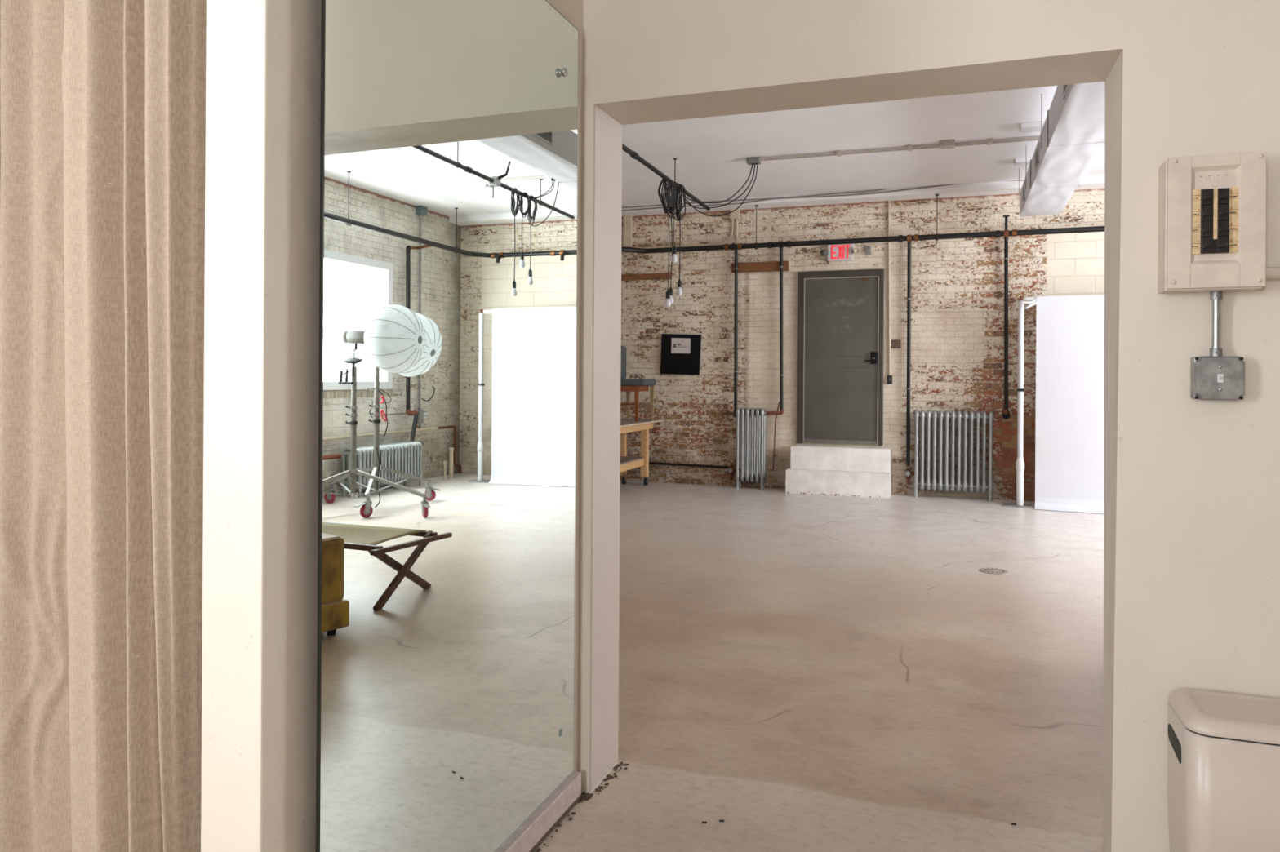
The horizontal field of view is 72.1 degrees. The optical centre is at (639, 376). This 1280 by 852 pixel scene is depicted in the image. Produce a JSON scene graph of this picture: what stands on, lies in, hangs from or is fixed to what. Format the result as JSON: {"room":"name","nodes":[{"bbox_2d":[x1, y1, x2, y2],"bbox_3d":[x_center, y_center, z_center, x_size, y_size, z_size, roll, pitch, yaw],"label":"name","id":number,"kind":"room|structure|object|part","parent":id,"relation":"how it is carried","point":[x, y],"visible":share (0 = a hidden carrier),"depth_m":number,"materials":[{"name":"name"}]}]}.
{"room":"studio","nodes":[
{"label":"studio","id":0,"kind":"room"},
{"bbox_2d":[200,0,582,851],"bbox_3d":[-0.522,-0.418,2.350,0.175,3.670,1.430,0,0,20],"label":"wall","id":1,"kind":"structure","parent":0,"point":[262,166],"depth_m":1.69,"materials":[{"name":"paint"}]},
{"bbox_2d":[315,0,578,851],"bbox_3d":[-0.425,0.091,2.333,0.039,2.482,1.246,0,0,20],"label":"wall mirror","id":2,"kind":"object","parent":1,"relation":"attached to","point":[449,133],"visible":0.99,"depth_m":2.17,"materials":[{"name":"clear glass"}]},
{"bbox_2d":[498,771,581,851],"bbox_3d":[-0.438,1.356,2.309,0.037,0.073,1.340,0,0,20],"label":"trim","id":3,"kind":"structure","parent":1,"relation":"attached to","point":[531,833],"depth_m":2.68,"materials":[{"name":"paint"}]},
{"bbox_2d":[528,794,581,851],"bbox_3d":[-0.439,1.404,2.320,0.028,0.027,1.360,0,0,20],"label":"trim","id":4,"kind":"structure","parent":1,"relation":"attached to","point":[535,846],"depth_m":2.76,"materials":[{"name":"beige wood"}]},
{"bbox_3d":[-1.382,-1.559,2.006,1.227,0.028,0.028,0,0,20],"label":"curtain rod","id":5,"kind":"object","parent":1,"relation":"attached to","visible":0},
{"bbox_2d":[0,0,206,851],"bbox_3d":[-1.497,-0.075,2.031,1.244,2.930,0.187,0,0,20],"label":"curtain","id":6,"kind":"object","parent":5,"relation":"hanging from","point":[103,102],"visible":0.96,"depth_m":1.84,"materials":[{"name":"fabric"}]},
{"bbox_2d":[533,480,1104,851],"bbox_3d":[1.474,1.505,4.015,9.330,0.150,14.360,0,0,20],"label":"floor","id":7,"kind":"structure","parent":0,"point":[799,673],"depth_m":4.15,"materials":[{"name":"concrete"}]},
{"bbox_2d":[535,761,628,851],"bbox_3d":[-0.292,1.415,2.608,0.082,0.010,1.326,0,0,20],"label":"crumbs","id":8,"kind":"object","parent":7,"relation":"on","point":[584,796],"visible":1,"depth_m":2.98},
{"bbox_2d":[620,418,663,485],"bbox_3d":[-0.275,0.991,10.833,0.599,0.853,1.820,0,0,20],"label":"workbench","id":9,"kind":"object","parent":7,"relation":"on","point":[627,463],"visible":0.42,"depth_m":11.41,"materials":[{"name":"beige wood"}]},
{"bbox_3d":[-0.222,0.945,11.563,0.085,0.717,0.090,0,0,20],"label":"leg","id":10,"kind":"part","parent":9,"relation":"part of","materials":[{"name":"brown wood"}]},
{"bbox_3d":[-0.201,1.114,10.780,0.040,0.090,1.370,0,0,20],"label":"shelf rail","id":11,"kind":"part","parent":9,"relation":"part of","materials":[{"name":"brown wood"}]},
{"bbox_2d":[620,456,644,464],"bbox_3d":[-0.337,1.058,10.855,0.347,0.020,1.420,0,0,20],"label":"shelf","id":12,"kind":"object","parent":9,"relation":"attached to","point":[624,460],"depth_m":11.16,"materials":[{"name":"beige wood"}]},
{"bbox_2d":[620,346,656,422],"bbox_3d":[-0.106,0.088,11.173,0.515,0.956,0.470,0,0,20],"label":"chair","id":13,"kind":"object","parent":9,"relation":"on","point":[628,385],"visible":0.54,"depth_m":11.07,"materials":[{"name":"brown wood"}]},
{"bbox_3d":[-0.294,-0.176,11.241,0.114,0.430,0.430,0,0,20],"label":"backrest","id":14,"kind":"part","parent":13,"relation":"part of","materials":[{"name":"grey fabric"}]},
{"bbox_3d":[-0.150,0.340,11.374,0.048,0.451,0.044,0,0,20],"label":"leg","id":15,"kind":"part","parent":13,"relation":"part of","materials":[{"name":"brown wood"}]},
{"bbox_3d":[-0.131,0.155,11.182,0.365,0.070,0.410,0,0,20],"label":"seat rail","id":16,"kind":"part","parent":13,"relation":"part of","materials":[{"name":"orange wood"}]},
{"bbox_3d":[-0.041,0.341,10.953,0.048,0.451,0.044,0,0,20],"label":"leg","id":17,"kind":"part","parent":13,"relation":"part of","materials":[{"name":"orange wood"}]},
{"bbox_3d":[-0.106,0.075,11.173,0.515,0.090,0.470,0,0,20],"label":"seat","id":18,"kind":"part","parent":13,"relation":"part of","materials":[{"name":"grey fabric"}]},
{"bbox_3d":[0.155,0.342,11.265,0.048,0.451,0.044,0,0,20],"label":"leg","id":19,"kind":"part","parent":13,"relation":"part of","materials":[{"name":"brown wood"}]},
{"bbox_2d":[620,418,662,427],"bbox_3d":[-0.274,0.576,10.834,0.595,0.022,1.820,0,0,20],"label":"countertop","id":20,"kind":"structure","parent":9,"relation":"on","point":[623,421],"depth_m":11.03,"materials":[{"name":"beige wood"}]},
{"bbox_3d":[0.062,0.947,11.461,0.085,0.717,0.090,0,0,20],"label":"leg","id":21,"kind":"part","parent":9,"relation":"part of","materials":[{"name":"brown wood"}]},
{"bbox_2d":[735,407,766,489],"bbox_3d":[1.413,0.913,11.212,0.387,1.032,0.172,0,0,20],"label":"radiator","id":22,"kind":"object","parent":7,"relation":"on","point":[750,423],"visible":1,"depth_m":11.17,"materials":[{"name":"silver metal"}]},
{"bbox_2d":[785,444,891,498],"bbox_3d":[2.431,1.152,10.758,1.240,0.567,0.386,0,0,20],"label":"entrance steps","id":23,"kind":"structure","parent":7,"relation":"on","point":[842,471],"depth_m":10.66,"materials":[{"name":"paint"}]},
{"bbox_2d":[913,409,994,501],"bbox_3d":[3.702,0.923,10.404,0.894,1.043,0.152,0,0,20],"label":"radiator","id":24,"kind":"object","parent":7,"relation":"on","point":[922,415],"visible":1,"depth_m":10.35,"materials":[{"name":"silver metal"}]},
{"bbox_2d":[978,568,1009,574],"bbox_3d":[2.612,1.435,6.481,0.210,0.004,0.210,0,0,20],"label":"floor drain","id":25,"kind":"object","parent":7,"relation":"on","point":[989,571],"visible":1,"depth_m":6.47,"materials":[{"name":"metal"}]},
{"bbox_2d":[1003,296,1032,508],"bbox_3d":[4.219,0.278,9.812,0.290,2.340,0.220,0,0,20],"label":"stand","id":26,"kind":"object","parent":7,"relation":"on","point":[1020,464],"visible":1,"depth_m":9.78,"materials":[{"name":"white metal"}]},
{"bbox_3d":[4.212,1.441,9.812,0.290,0.014,0.220,0,0,20],"label":"plate","id":27,"kind":"part","parent":26,"relation":"part of","materials":[{"name":"white metal"}]},
{"bbox_2d":[1024,295,1104,514],"bbox_3d":[5.506,0.288,9.083,2.827,2.327,0.226,0,0,26],"label":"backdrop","id":28,"kind":"structure","parent":26,"relation":"hanging from","point":[1070,329],"depth_m":9.55,"materials":[{"name":"white paper"}]},
{"bbox_2d":[1022,298,1039,309],"bbox_3d":[4.309,-0.796,9.682,0.180,0.110,0.056,0,0,20],"label":"clamp","id":29,"kind":"object","parent":28,"relation":"attached to","point":[1033,302],"visible":1,"depth_m":9.67,"materials":[{"name":"white plastic"}]},
{"bbox_2d":[1167,688,1279,851],"bbox_3d":[1.569,1.133,2.204,0.402,0.595,0.272,0,0,20],"label":"waste bin","id":30,"kind":"object","parent":7,"relation":"on","point":[1224,748],"visible":1,"depth_m":2.13,"materials":[{"name":"beige plastic"}]},
{"bbox_3d":[1.391,0.948,2.278,0.014,0.058,0.140,0,0,20],"label":"handle","id":31,"kind":"part","parent":30,"relation":"part of","materials":[{"name":"black plastic"}]},
{"bbox_3d":[1.572,0.854,2.204,0.400,0.036,0.272,0,0,20],"label":"lid","id":32,"kind":"part","parent":30,"relation":"part of","materials":[{"name":"white plastic"}]},
{"bbox_3d":[1.572,0.841,2.204,0.296,0.001,0.168,0,0,20],"label":"lid panel","id":33,"kind":"part","parent":30,"relation":"part of","materials":[{"name":"white plastic"}]},
{"bbox_2d":[620,188,1104,501],"bbox_3d":[3.854,-0.390,10.634,8.730,3.670,0.300,0,0,20],"label":"wall","id":34,"kind":"structure","parent":0,"point":[957,335],"depth_m":10.84,"materials":[{"name":"beige brick"}]},
{"bbox_2d":[622,215,632,247],"bbox_3d":[-0.167,-1.978,11.890,0.116,0.453,0.050,0,0,20],"label":"board","id":35,"kind":"object","parent":34,"relation":"attached to","point":[627,220],"visible":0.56,"depth_m":11.87,"materials":[{"name":"beige paint"}]},
{"bbox_2d":[621,273,671,280],"bbox_3d":[0.076,-1.335,11.807,0.715,0.079,0.040,0,0,20],"label":"wooden plank","id":36,"kind":"object","parent":34,"relation":"attached to","point":[648,276],"visible":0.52,"depth_m":11.78,"materials":[{"name":"brown wood"}]},
{"bbox_2d":[660,333,701,374],"bbox_3d":[0.537,-0.292,11.632,0.556,0.545,0.034,0,0,20],"label":"sign","id":37,"kind":"object","parent":34,"relation":"attached to","point":[680,353],"visible":1,"depth_m":11.62,"materials":[{"name":"paper"}]},
{"bbox_2d":[632,208,820,257],"bbox_3d":[1.038,-1.847,11.448,2.645,0.638,0.070,0,0,20],"label":"conduit","id":38,"kind":"object","parent":34,"relation":"attached to","point":[735,215],"visible":0.83,"depth_m":11.38,"materials":[{"name":"metal"}]},
{"bbox_2d":[622,188,888,208],"bbox_3d":[1.893,-2.235,10.825,4.704,0.079,0.016,0,0,20],"label":"cable","id":39,"kind":"object","parent":34,"relation":"attached to","point":[882,188],"visible":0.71,"depth_m":10.91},
{"bbox_2d":[731,261,788,273],"bbox_3d":[1.536,-1.401,11.280,0.738,0.122,0.050,0,0,20],"label":"wooden plank","id":40,"kind":"object","parent":34,"relation":"attached to","point":[757,267],"visible":1,"depth_m":11.26,"materials":[{"name":"brown wood"}]},
{"bbox_2d":[769,401,779,471],"bbox_3d":[1.716,0.762,11.184,0.122,0.877,0.016,0,0,20],"label":"rod","id":41,"kind":"object","parent":34,"relation":"attached to","point":[779,402],"visible":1,"depth_m":11.18,"materials":[{"name":"brown metal"}]},
{"bbox_2d":[622,179,1024,211],"bbox_3d":[2.016,-2.207,10.781,4.966,0.099,0.016,0,0,20],"label":"cable","id":42,"kind":"object","parent":34,"relation":"attached to","point":[1023,180],"visible":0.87,"depth_m":10.71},
{"bbox_2d":[796,269,884,445],"bbox_3d":[2.480,-0.235,10.930,1.051,2.160,0.108,0,0,20],"label":"door","id":43,"kind":"structure","parent":34,"relation":"in","point":[841,313],"depth_m":10.93,"materials":[{"name":"metal"}]},
{"bbox_2d":[820,244,860,262],"bbox_3d":[2.484,-1.536,10.894,0.492,0.207,0.138,0,0,20],"label":"exit sign","id":44,"kind":"object","parent":34,"relation":"attached to","point":[840,252],"visible":0.99,"depth_m":10.89,"materials":[{"name":"red"}]},
{"bbox_2d":[622,175,1104,217],"bbox_3d":[3.761,-2.183,10.342,8.730,0.085,0.320,0,0,20],"label":"trim","id":45,"kind":"structure","parent":34,"relation":"attached to","point":[1095,182],"depth_m":10.61,"materials":[{"name":"paint"}]},
{"bbox_2d":[866,245,871,255],"bbox_3d":[2.814,-1.548,10.828,0.055,0.110,0.040,0,0,20],"label":"wall box","id":46,"kind":"object","parent":34,"relation":"attached to","point":[868,247],"visible":1,"depth_m":10.81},
{"bbox_2d":[888,200,890,375],"bbox_3d":[3.047,-1.119,10.744,0.049,2.208,0.028,0,0,20],"label":"conduit","id":47,"kind":"object","parent":34,"relation":"attached to","point":[889,202],"visible":0.87,"depth_m":10.73,"materials":[{"name":"metal"}]},
{"bbox_2d":[887,375,892,384],"bbox_3d":[3.049,0.042,10.738,0.060,0.106,0.045,0,0,20],"label":"light switch","id":48,"kind":"object","parent":34,"relation":"attached to","point":[889,377],"visible":1,"depth_m":10.73,"materials":[{"name":"metal"}]},
{"bbox_2d":[890,339,900,348],"bbox_3d":[3.120,-0.394,10.727,0.114,0.104,0.020,0,0,20],"label":"metal plate","id":49,"kind":"object","parent":34,"relation":"attached to","point":[895,344],"visible":1,"depth_m":10.72,"materials":[{"name":"beige metal"}]},
{"bbox_2d":[622,85,1104,205],"bbox_3d":[1.499,-2.315,4.015,9.330,0.150,14.360,0,0,20],"label":"ceiling","id":50,"kind":"structure","parent":0,"point":[711,153],"depth_m":8.62,"materials":[{"name":"paint"}]},
{"bbox_2d":[622,143,710,210],"bbox_3d":[-0.321,-2.103,7.092,0.059,0.299,6.931,0,0,19],"label":"ceiling pipe","id":51,"kind":"object","parent":50,"relation":"hanging from","point":[634,155],"visible":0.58,"depth_m":8.49,"materials":[{"name":"metal"}]},
{"bbox_2d":[657,178,672,213],"bbox_3d":[0.253,-1.825,8.854,0.136,0.378,0.121,0,0,20],"label":"cable coil","id":52,"kind":"object","parent":51,"relation":"hanging from","point":[668,201],"visible":0.8,"depth_m":8.84,"materials":[{"name":"black rubber"}]},
{"bbox_2d":[664,204,671,307],"bbox_3d":[0.287,-1.225,8.981,0.063,1.046,0.064,0,0,20],"label":"pendant bulb","id":53,"kind":"object","parent":51,"relation":"hanging from","point":[667,304],"visible":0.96,"depth_m":8.97,"materials":[{"name":"black rubber"}]},
{"bbox_3d":[0.284,-0.753,8.981,0.063,0.101,0.064,0,0,20],"label":"bulb","id":54,"kind":"part","parent":53,"relation":"part of","materials":[{"name":"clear glass"}]},
{"bbox_2d":[666,289,670,298],"bbox_3d":[0.285,-0.838,8.981,0.041,0.090,0.042,0,0,20],"label":"socket","id":55,"kind":"object","parent":53,"relation":"attached to","point":[668,294],"depth_m":8.96,"materials":[{"name":"black plastic"}]},
{"bbox_3d":[0.293,-1.308,8.977,0.021,0.880,0.009,0,0,30],"label":"cord","id":56,"kind":"part","parent":53,"relation":"part of","materials":[{"name":"black rubber"}]},
{"bbox_2d":[663,183,676,217],"bbox_3d":[0.313,-1.821,9.023,0.112,0.386,0.157,0,0,41],"label":"cable coil","id":57,"kind":"object","parent":51,"relation":"hanging from","point":[674,187],"visible":0.62,"depth_m":9.01,"materials":[{"name":"black rubber"}]},
{"bbox_2d":[668,213,673,304],"bbox_3d":[0.323,-1.250,9.180,0.063,0.997,0.064,0,0,20],"label":"pendant bulb","id":58,"kind":"object","parent":51,"relation":"hanging from","point":[670,290],"visible":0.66,"depth_m":9.18,"materials":[{"name":"black rubber"}]},
{"bbox_2d":[668,287,672,295],"bbox_3d":[0.320,-0.887,9.180,0.041,0.090,0.042,0,0,20],"label":"socket","id":59,"kind":"object","parent":58,"relation":"attached to","point":[670,290],"depth_m":9.16,"materials":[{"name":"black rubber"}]},
{"bbox_3d":[0.329,-1.333,9.183,0.023,0.831,0.009,0,0,-21],"label":"cord","id":60,"kind":"part","parent":58,"relation":"part of","materials":[{"name":"black rubber"}]},
{"bbox_3d":[0.320,-0.802,9.180,0.063,0.101,0.064,0,0,20],"label":"bulb","id":61,"kind":"part","parent":58,"relation":"part of","materials":[{"name":"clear glass"}]},
{"bbox_2d":[671,205,677,262],"bbox_3d":[0.354,-1.454,9.010,0.063,0.589,0.064,0,0,20],"label":"pendant bulb","id":62,"kind":"object","parent":51,"relation":"hanging from","point":[674,259],"visible":1,"depth_m":9.00,"materials":[{"name":"black rubber"}]},
{"bbox_3d":[0.348,-1.537,9.008,0.023,0.423,0.009,0,0,-19],"label":"cord","id":63,"kind":"part","parent":62,"relation":"part of","materials":[{"name":"black rubber"}]},
{"bbox_3d":[0.352,-1.210,9.010,0.063,0.101,0.064,0,0,20],"label":"bulb","id":64,"kind":"part","parent":62,"relation":"part of","materials":[{"name":"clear glass"}]},
{"bbox_2d":[672,245,676,254],"bbox_3d":[0.353,-1.295,9.010,0.041,0.090,0.042,0,0,20],"label":"socket","id":65,"kind":"object","parent":62,"relation":"attached to","point":[674,250],"depth_m":8.99,"materials":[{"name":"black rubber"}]},
{"bbox_2d":[671,183,685,221],"bbox_3d":[0.401,-1.815,9.187,0.116,0.397,0.154,0,0,38],"label":"cable coil","id":66,"kind":"object","parent":51,"relation":"hanging from","point":[680,206],"visible":0.78,"depth_m":9.16,"materials":[{"name":"black rubber"}]},
{"bbox_2d":[676,215,682,296],"bbox_3d":[0.415,-1.293,9.201,0.063,0.909,0.064,0,0,20],"label":"pendant bulb","id":67,"kind":"object","parent":51,"relation":"hanging from","point":[679,292],"visible":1,"depth_m":9.19,"materials":[{"name":"black rubber"}]},
{"bbox_2d":[677,279,681,287],"bbox_3d":[0.412,-0.974,9.201,0.041,0.090,0.042,0,0,20],"label":"socket","id":68,"kind":"object","parent":67,"relation":"attached to","point":[679,283],"depth_m":9.18,"materials":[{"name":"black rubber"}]},
{"bbox_3d":[0.412,-0.889,9.201,0.063,0.101,0.064,0,0,20],"label":"bulb","id":69,"kind":"part","parent":67,"relation":"part of","materials":[{"name":"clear glass"}]},
{"bbox_3d":[0.417,-1.376,9.197,0.009,0.743,0.017,0,0,-32],"label":"cord","id":70,"kind":"part","parent":67,"relation":"part of","materials":[{"name":"black rubber"}]},
{"bbox_2d":[682,156,760,217],"bbox_3d":[0.843,-1.947,9.101,0.804,0.607,0.116,0,0,12],"label":"cable","id":71,"kind":"object","parent":50,"relation":"attached to","point":[754,161],"visible":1,"depth_m":9.02,"materials":[{"name":"black rubber"}]},
{"bbox_3d":[0.798,-1.979,9.076,0.727,0.392,0.036,0,0,8],"label":"power cord","id":72,"kind":"part","parent":71,"relation":"part of","materials":[{"name":"black rubber"}]},
{"bbox_3d":[0.816,-1.952,9.061,0.739,0.442,0.048,0,0,8],"label":"power cord","id":73,"kind":"part","parent":71,"relation":"part of","materials":[{"name":"black rubber"}]},
{"bbox_2d":[621,194,1104,484],"bbox_3d":[2.475,-0.443,6.721,8.569,3.582,7.922,0,0,20],"label":"pipe","id":74,"kind":"object","parent":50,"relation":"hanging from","point":[1006,233],"visible":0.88,"depth_m":10.61,"materials":[{"name":"black metal"}]},
{"bbox_3d":[4.201,-1.738,10.088,0.028,0.200,0.028,0,0,20],"label":"support post","id":75,"kind":"part","parent":74,"relation":"part of","materials":[{"name":"metal"}]},
{"bbox_2d":[759,136,1039,161],"bbox_3d":[3.633,-2.209,8.180,5.096,0.030,0.150,0,0,20],"label":"conduit","id":76,"kind":"object","parent":50,"relation":"attached to","point":[909,148],"visible":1,"depth_m":8.57,"materials":[{"name":"white metal"}]},
{"bbox_2d":[940,139,955,149],"bbox_3d":[2.921,-2.203,8.354,0.130,0.055,0.120,0,0,20],"label":"junction box","id":77,"kind":"object","parent":50,"relation":"attached to","point":[950,144],"visible":1,"depth_m":8.30,"materials":[{"name":"grey metal"}]},
{"bbox_2d":[1013,157,1031,166],"bbox_3d":[4.192,-2.200,8.945,0.700,0.044,0.190,0,0,20],"label":"ceiling plate","id":78,"kind":"object","parent":50,"relation":"attached to","point":[1024,162],"visible":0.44,"depth_m":8.97,"materials":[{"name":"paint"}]},
{"bbox_2d":[1019,120,1044,133],"bbox_3d":[3.711,-2.203,7.700,0.700,0.044,0.190,0,0,20],"label":"ceiling plate","id":79,"kind":"object","parent":50,"relation":"attached to","point":[1026,127],"visible":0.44,"depth_m":7.72,"materials":[{"name":"paint"}]},
{"bbox_2d":[1018,81,1105,217],"bbox_3d":[3.108,-1.987,6.093,0.460,0.486,7.440,0,0,20],"label":"air duct","id":80,"kind":"object","parent":50,"relation":"hanging from","point":[1072,136],"visible":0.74,"depth_m":6.87,"materials":[{"name":"metal"}]},
{"bbox_2d":[1022,182,1025,204],"bbox_3d":[3.960,-1.889,9.076,0.008,0.170,0.250,0,0,20],"label":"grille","id":81,"kind":"object","parent":80,"relation":"attached to","point":[1024,185],"depth_m":9.02,"materials":[{"name":"metal"}]},
{"bbox_2d":[1035,142,1039,172],"bbox_3d":[3.438,-1.893,7.616,0.008,0.170,0.350,0,0,20],"label":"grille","id":82,"kind":"object","parent":80,"relation":"attached to","point":[1037,153],"depth_m":7.58,"materials":[{"name":"metal"}]},
{"bbox_3d":[3.171,-2.014,6.942,0.005,0.430,0.006,0,0,20],"label":"hanger rod","id":83,"kind":"part","parent":80,"relation":"part of","materials":[{"name":"grey metal"}]},
{"bbox_2d":[1062,84,1070,99],"bbox_3d":[2.706,-1.897,5.568,0.008,0.170,0.400,0,0,20],"label":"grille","id":84,"kind":"object","parent":80,"relation":"attached to","point":[1066,88],"depth_m":5.64,"materials":[{"name":"metal"}]},
{"bbox_2d":[577,0,1279,851],"bbox_3d":[1.015,-0.408,2.698,8.730,3.670,0.260,0,0,20],"label":"wall partition","id":85,"kind":"structure","parent":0,"point":[1192,486],"depth_m":2.43,"materials":[{"name":"paint"}]},
{"bbox_2d":[590,105,622,791],"bbox_3d":[-0.117,0.243,3.103,0.004,2.328,0.257,0,0,20],"label":"trim","id":86,"kind":"structure","parent":85,"relation":"attached to","point":[607,171],"depth_m":3.09,"materials":[{"name":"paint"}]},
{"bbox_2d":[1157,151,1266,293],"bbox_3d":[1.507,-0.404,2.321,0.223,0.356,0.117,0,0,20],"label":"breaker panel","id":87,"kind":"object","parent":85,"relation":"attached to","point":[1212,208],"visible":1,"depth_m":2.28,"materials":[{"name":"paint"}]},
{"bbox_2d":[1209,291,1222,356],"bbox_3d":[1.533,-0.139,2.339,0.029,0.173,0.034,0,0,20],"label":"conduit","id":88,"kind":"object","parent":85,"relation":"attached to","point":[1215,297],"visible":1,"depth_m":2.33,"materials":[{"name":"silver metal"}]},
{"bbox_2d":[1190,356,1244,400],"bbox_3d":[1.537,0.005,2.338,0.114,0.116,0.064,0,0,20],"label":"switch box","id":89,"kind":"object","parent":85,"relation":"attached to","point":[1211,378],"visible":1,"depth_m":2.32,"materials":[{"name":"grey metal"}]},
{"bbox_3d":[1.531,0.005,2.321,0.013,0.022,0.004,0,0,20],"label":"toggle frame","id":90,"kind":"part","parent":89,"relation":"part of","materials":[{"name":"white plastic"}]},
{"bbox_2d":[1265,266,1279,279],"bbox_3d":[2.303,-0.265,2.067,1.459,0.032,0.032,0,0,20],"label":"conduit","id":91,"kind":"object","parent":85,"relation":"attached to","point":[1271,273],"visible":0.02,"depth_m":2.29,"materials":[{"name":"metal"}]}
]}

